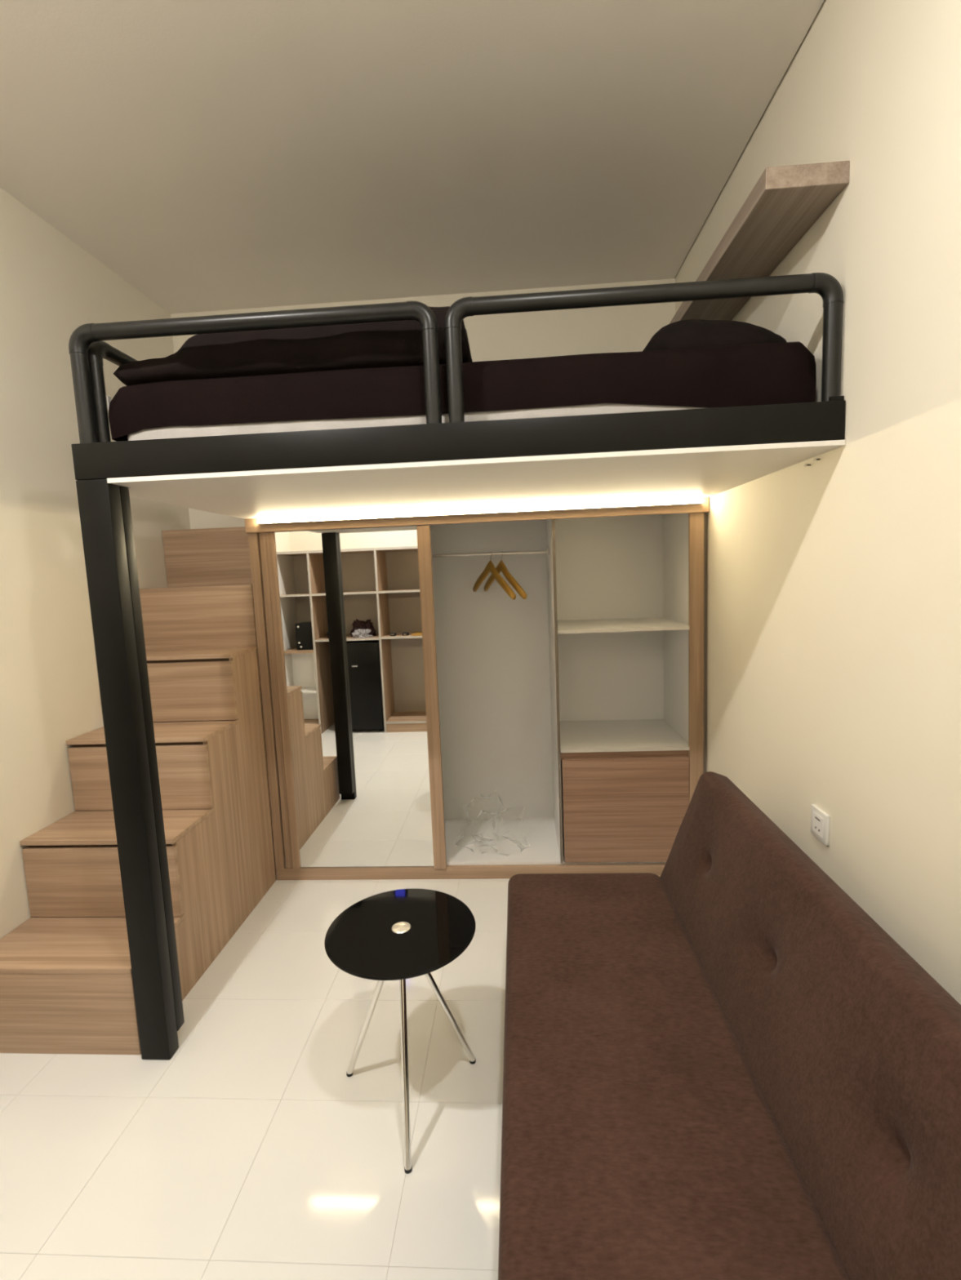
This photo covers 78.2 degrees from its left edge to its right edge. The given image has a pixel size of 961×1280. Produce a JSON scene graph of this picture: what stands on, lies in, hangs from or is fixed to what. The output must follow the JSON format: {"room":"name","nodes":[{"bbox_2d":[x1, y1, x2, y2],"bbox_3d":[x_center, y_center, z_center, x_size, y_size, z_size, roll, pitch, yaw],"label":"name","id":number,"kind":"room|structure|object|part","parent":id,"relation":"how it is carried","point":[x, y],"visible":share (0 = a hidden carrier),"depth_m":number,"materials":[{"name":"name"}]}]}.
{"room":"studio apartment","nodes":[
{"label":"studio apartment","id":0,"kind":"room"},
{"bbox_2d":[0,187,190,938],"bbox_3d":[-2.022,-0.053,1.569,0.550,3.033,3.742,-2,6,4],"label":"wall","id":1,"kind":"structure","parent":0,"point":[51,286],"depth_m":2.32,"materials":[{"name":"paint"}]},
{"bbox_2d":[0,832,603,1279],"bbox_3d":[-0.556,1.376,1.646,3.351,0.060,3.942,-2,6,4],"label":"floor","id":2,"kind":"structure","parent":0,"point":[251,1152],"depth_m":1.63,"materials":[{"name":"white tile"}]},
{"bbox_2d":[0,526,275,1054],"bbox_3d":[-1.371,0.367,2.637,0.579,1.786,1.639,-2,6,4],"label":"staircase","id":3,"kind":"structure","parent":2,"relation":"on","point":[66,981],"depth_m":2.38,"materials":[{"name":"brown wood"}]},
{"bbox_2d":[22,845,182,916],"bbox_3d":[-1.383,0.885,2.167,0.576,0.263,0.018,-2,6,4],"label":"drawer","id":4,"kind":"object","parent":3,"relation":"in","point":[62,881],"depth_m":2.16,"materials":[{"name":"brown wood"}]},
{"bbox_2d":[67,744,213,810],"bbox_3d":[-1.379,0.559,2.400,0.576,0.263,0.018,-2,6,4],"label":"drawer","id":5,"kind":"object","parent":3,"relation":"in","point":[185,775],"depth_m":2.39,"materials":[{"name":"brown wood"}]},
{"bbox_2d":[146,660,238,721],"bbox_3d":[-1.374,0.232,2.635,0.576,0.263,0.018,-2,6,4],"label":"drawer","id":6,"kind":"object","parent":3,"relation":"in","point":[181,691],"depth_m":2.62,"materials":[{"name":"brown wood"}]},
{"bbox_3d":[-1.095,0.693,2.389,0.018,1.172,1.068,-2,6,4],"label":"panel","id":7,"kind":"part","parent":3,"relation":"part of","materials":[{"name":"brown wood"}]},
{"bbox_2d":[324,888,475,1173],"bbox_3d":[-0.213,1.066,1.683,0.419,0.523,0.437,-2,6,4],"label":"side table","id":8,"kind":"object","parent":2,"relation":"on","point":[401,935],"visible":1,"depth_m":1.63,"materials":[{"name":"black glass"}]},
{"bbox_3d":[-0.317,1.073,1.736,0.212,0.497,0.018,0,7,22],"label":"leg","id":9,"kind":"part","parent":8,"relation":"part of","materials":[{"name":"silver metal"}]},
{"bbox_3d":[-0.202,1.087,1.577,0.018,0.498,0.221,-3,6,-5],"label":"leg","id":10,"kind":"part","parent":8,"relation":"part of","materials":[{"name":"silver metal"}]},
{"bbox_3d":[-0.117,1.063,1.751,0.211,0.497,0.017,-6,8,-31],"label":"leg","id":11,"kind":"part","parent":8,"relation":"part of","materials":[{"name":"silver metal"}]},
{"bbox_2d":[68,272,845,1059],"bbox_3d":[-0.030,0.100,2.514,2.126,2.237,1.660,-2,6,4],"label":"frame","id":12,"kind":"object","parent":2,"relation":"on","point":[434,464],"visible":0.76,"depth_m":1.67,"materials":[{"name":"black metal"}]},
{"bbox_3d":[-1.102,-0.748,2.043,0.044,0.340,0.671,-2,6,4],"label":"guard rail","id":13,"kind":"part","parent":12,"relation":"part of","materials":[{"name":"black metal"}]},
{"bbox_3d":[-1.068,0.438,1.807,0.096,1.808,0.052,-2,6,4],"label":"post","id":14,"kind":"part","parent":12,"relation":"part of","materials":[{"name":"black metal"}]},
{"bbox_3d":[-0.633,-0.736,1.651,1.043,0.332,0.044,-2,6,4],"label":"guard rail","id":15,"kind":"part","parent":12,"relation":"part of","materials":[{"name":"black metal"}]},
{"bbox_2d":[106,341,816,441],"bbox_3d":[-0.044,-0.754,2.456,2.016,0.268,1.574,-2,6,4],"label":"mattress","id":16,"kind":"object","parent":12,"relation":"on","point":[784,372],"visible":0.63,"depth_m":1.67,"materials":[{"name":"black fabric"}]},
{"bbox_2d":[113,306,472,386],"bbox_3d":[-0.530,-0.929,2.191,1.053,0.189,1.005,-2,6,4],"label":"duvet","id":17,"kind":"object","parent":16,"relation":"on","point":[390,344],"visible":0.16,"depth_m":1.72,"materials":[{"name":"black fabric"}]},
{"bbox_2d":[642,319,786,351],"bbox_3d":[0.735,-0.962,2.033,0.416,0.174,0.623,-2,6,4],"label":"pillow","id":18,"kind":"object","parent":16,"relation":"on","point":[690,333],"visible":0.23,"depth_m":1.75,"materials":[{"name":"black fabric"}]},
{"bbox_3d":[0.425,-0.771,1.583,1.039,0.332,0.044,-2,6,4],"label":"guard rail","id":19,"kind":"part","parent":12,"relation":"part of","materials":[{"name":"black metal"}]},
{"bbox_2d":[244,497,709,879],"bbox_3d":[0.010,0.257,3.080,2.128,1.794,0.566,-2,6,4],"label":"wardrobe","id":20,"kind":"object","parent":2,"relation":"on","point":[396,693],"depth_m":2.92,"materials":[{"name":"brown wood"}]},
{"bbox_3d":[-1.040,0.292,3.157,0.016,1.790,0.546,-2,6,4],"label":"panel","id":21,"kind":"part","parent":20,"relation":"part of","materials":[{"name":"brown wood"}]},
{"bbox_3d":[-0.599,0.306,2.861,0.677,1.661,0.005,-2,6,4],"label":"mirror pane","id":22,"kind":"part","parent":20,"relation":"part of","materials":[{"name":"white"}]},
{"bbox_3d":[0.001,0.197,3.355,2.041,1.728,0.008,-2,6,4],"label":"panel","id":23,"kind":"part","parent":20,"relation":"part of","materials":[{"name":"white laminate"}]},
{"bbox_2d":[257,497,702,524],"bbox_3d":[-0.026,-0.584,2.688,2.022,0.025,0.022,-2,6,4],"label":"strip light","id":24,"kind":"object","parent":20,"relation":"attached to","point":[692,500],"visible":1,"depth_m":2.68,"materials":[{"name":"white plastic"}]},
{"bbox_3d":[0.038,-0.439,3.023,0.622,0.040,0.032,-2,6,4],"label":"clothes rail","id":25,"kind":"part","parent":20,"relation":"part of","materials":[{"name":"silver metal"}]},
{"bbox_2d":[454,791,529,855],"bbox_3d":[0.056,0.940,3.088,0.386,0.275,0.297,1,7,26],"label":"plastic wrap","id":26,"kind":"object","parent":20,"relation":"on","point":[518,843],"visible":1,"depth_m":3.13,"materials":[{"name":"clear plastic"}]},
{"bbox_2d":[472,551,515,599],"bbox_3d":[0.057,-0.333,3.054,0.034,0.242,0.415,-6,7,-28],"label":"hanger","id":27,"kind":"object","parent":20,"relation":"hanging from","point":[490,566],"visible":1,"depth_m":3.00,"materials":[{"name":"brown wood"}]},
{"bbox_2d":[484,551,527,599],"bbox_3d":[0.113,-0.335,3.050,0.034,0.242,0.415,-6,7,-27],"label":"hanger","id":28,"kind":"object","parent":20,"relation":"hanging from","point":[501,567],"visible":0.9,"depth_m":2.98,"materials":[{"name":"brown wood"}]},
{"bbox_2d":[557,617,688,630],"bbox_3d":[0.684,-0.077,3.011,0.615,0.016,0.527,-2,6,4],"label":"shelf","id":29,"kind":"object","parent":20,"relation":"attached to","point":[563,623],"depth_m":2.96,"materials":[{"name":"white laminate"}]},
{"bbox_2d":[560,719,688,749],"bbox_3d":[0.706,0.491,3.076,0.615,0.016,0.527,-2,6,4],"label":"shelf","id":30,"kind":"object","parent":20,"relation":"attached to","point":[575,734],"depth_m":3.03,"materials":[{"name":"white laminate"}]},
{"bbox_3d":[0.687,0.550,2.833,0.602,0.045,0.010,-2,6,4],"label":"finger rail","id":31,"kind":"part","parent":20,"relation":"part of","materials":[{"name":"brown wood"}]},
{"bbox_3d":[0.698,0.818,2.845,0.596,0.520,0.018,-2,6,4],"label":"drawer","id":32,"kind":"part","parent":20,"relation":"part of","materials":[{"name":"brown wood"}]},
{"bbox_3d":[1.012,0.199,3.032,0.018,1.718,0.528,-2,6,4],"label":"panel","id":33,"kind":"part","parent":20,"relation":"part of","materials":[{"name":"white laminate"}]},
{"bbox_2d":[497,771,960,1279],"bbox_3d":[0.437,0.965,1.192,0.788,0.781,1.955,-2,6,4],"label":"sofa","id":34,"kind":"object","parent":2,"relation":"on","point":[718,1065],"visible":1,"depth_m":1.15,"materials":[{"name":"fabric"}]},
{"bbox_3d":[0.322,1.037,1.208,0.552,0.178,1.955,-2,6,4],"label":"seat","id":35,"kind":"part","parent":34,"relation":"part of","materials":[{"name":"fabric"}]},
{"bbox_3d":[0.701,0.788,1.156,0.245,0.443,1.955,-2,6,4],"label":"backrest","id":36,"kind":"part","parent":34,"relation":"part of","materials":[{"name":"fabric"}]},
{"bbox_2d":[0,0,823,314],"bbox_3d":[-0.730,-1.653,1.306,3.245,0.100,3.942,-2,6,4],"label":"ceiling","id":37,"kind":"structure","parent":0,"point":[211,155],"depth_m":1.98,"materials":[{"name":"paint"}]},
{"bbox_2d":[170,278,675,832],"bbox_3d":[-0.550,-0.319,3.387,3.251,3.033,0.100,-2,6,4],"label":"wall","id":38,"kind":"structure","parent":0,"point":[620,328],"depth_m":3.13,"materials":[{"name":"paint"}]},
{"bbox_2d":[674,0,960,1004],"bbox_3d":[1.004,-0.202,1.369,0.100,3.133,3.942,-2,6,4],"label":"wall","id":39,"kind":"structure","parent":0,"point":[833,582],"depth_m":1.46,"materials":[{"name":"paint"}]},
{"bbox_2d":[669,160,849,324],"bbox_3d":[0.876,-1.271,2.310,0.205,0.053,1.642,-2,6,4],"label":"wall shelf","id":40,"kind":"object","parent":39,"relation":"attached to","point":[784,202],"visible":0.54,"depth_m":1.67,"materials":[{"name":"brown wood"}]},
{"bbox_2d":[810,804,829,845],"bbox_3d":[0.996,0.542,1.737,0.013,0.090,0.090,-2,6,4],"label":"wall outlet","id":41,"kind":"object","parent":39,"relation":"attached to","point":[820,820],"visible":1,"depth_m":1.72,"materials":[{"name":"white plastic"}]},
{"bbox_2d":[812,811,823,838],"bbox_3d":[0.991,0.542,1.738,0.002,0.060,0.060,-2,6,4],"label":"socket","id":42,"kind":"object","parent":41,"relation":"attached to","point":[817,816],"depth_m":1.73,"materials":[{"name":"white plastic"}]}
]}

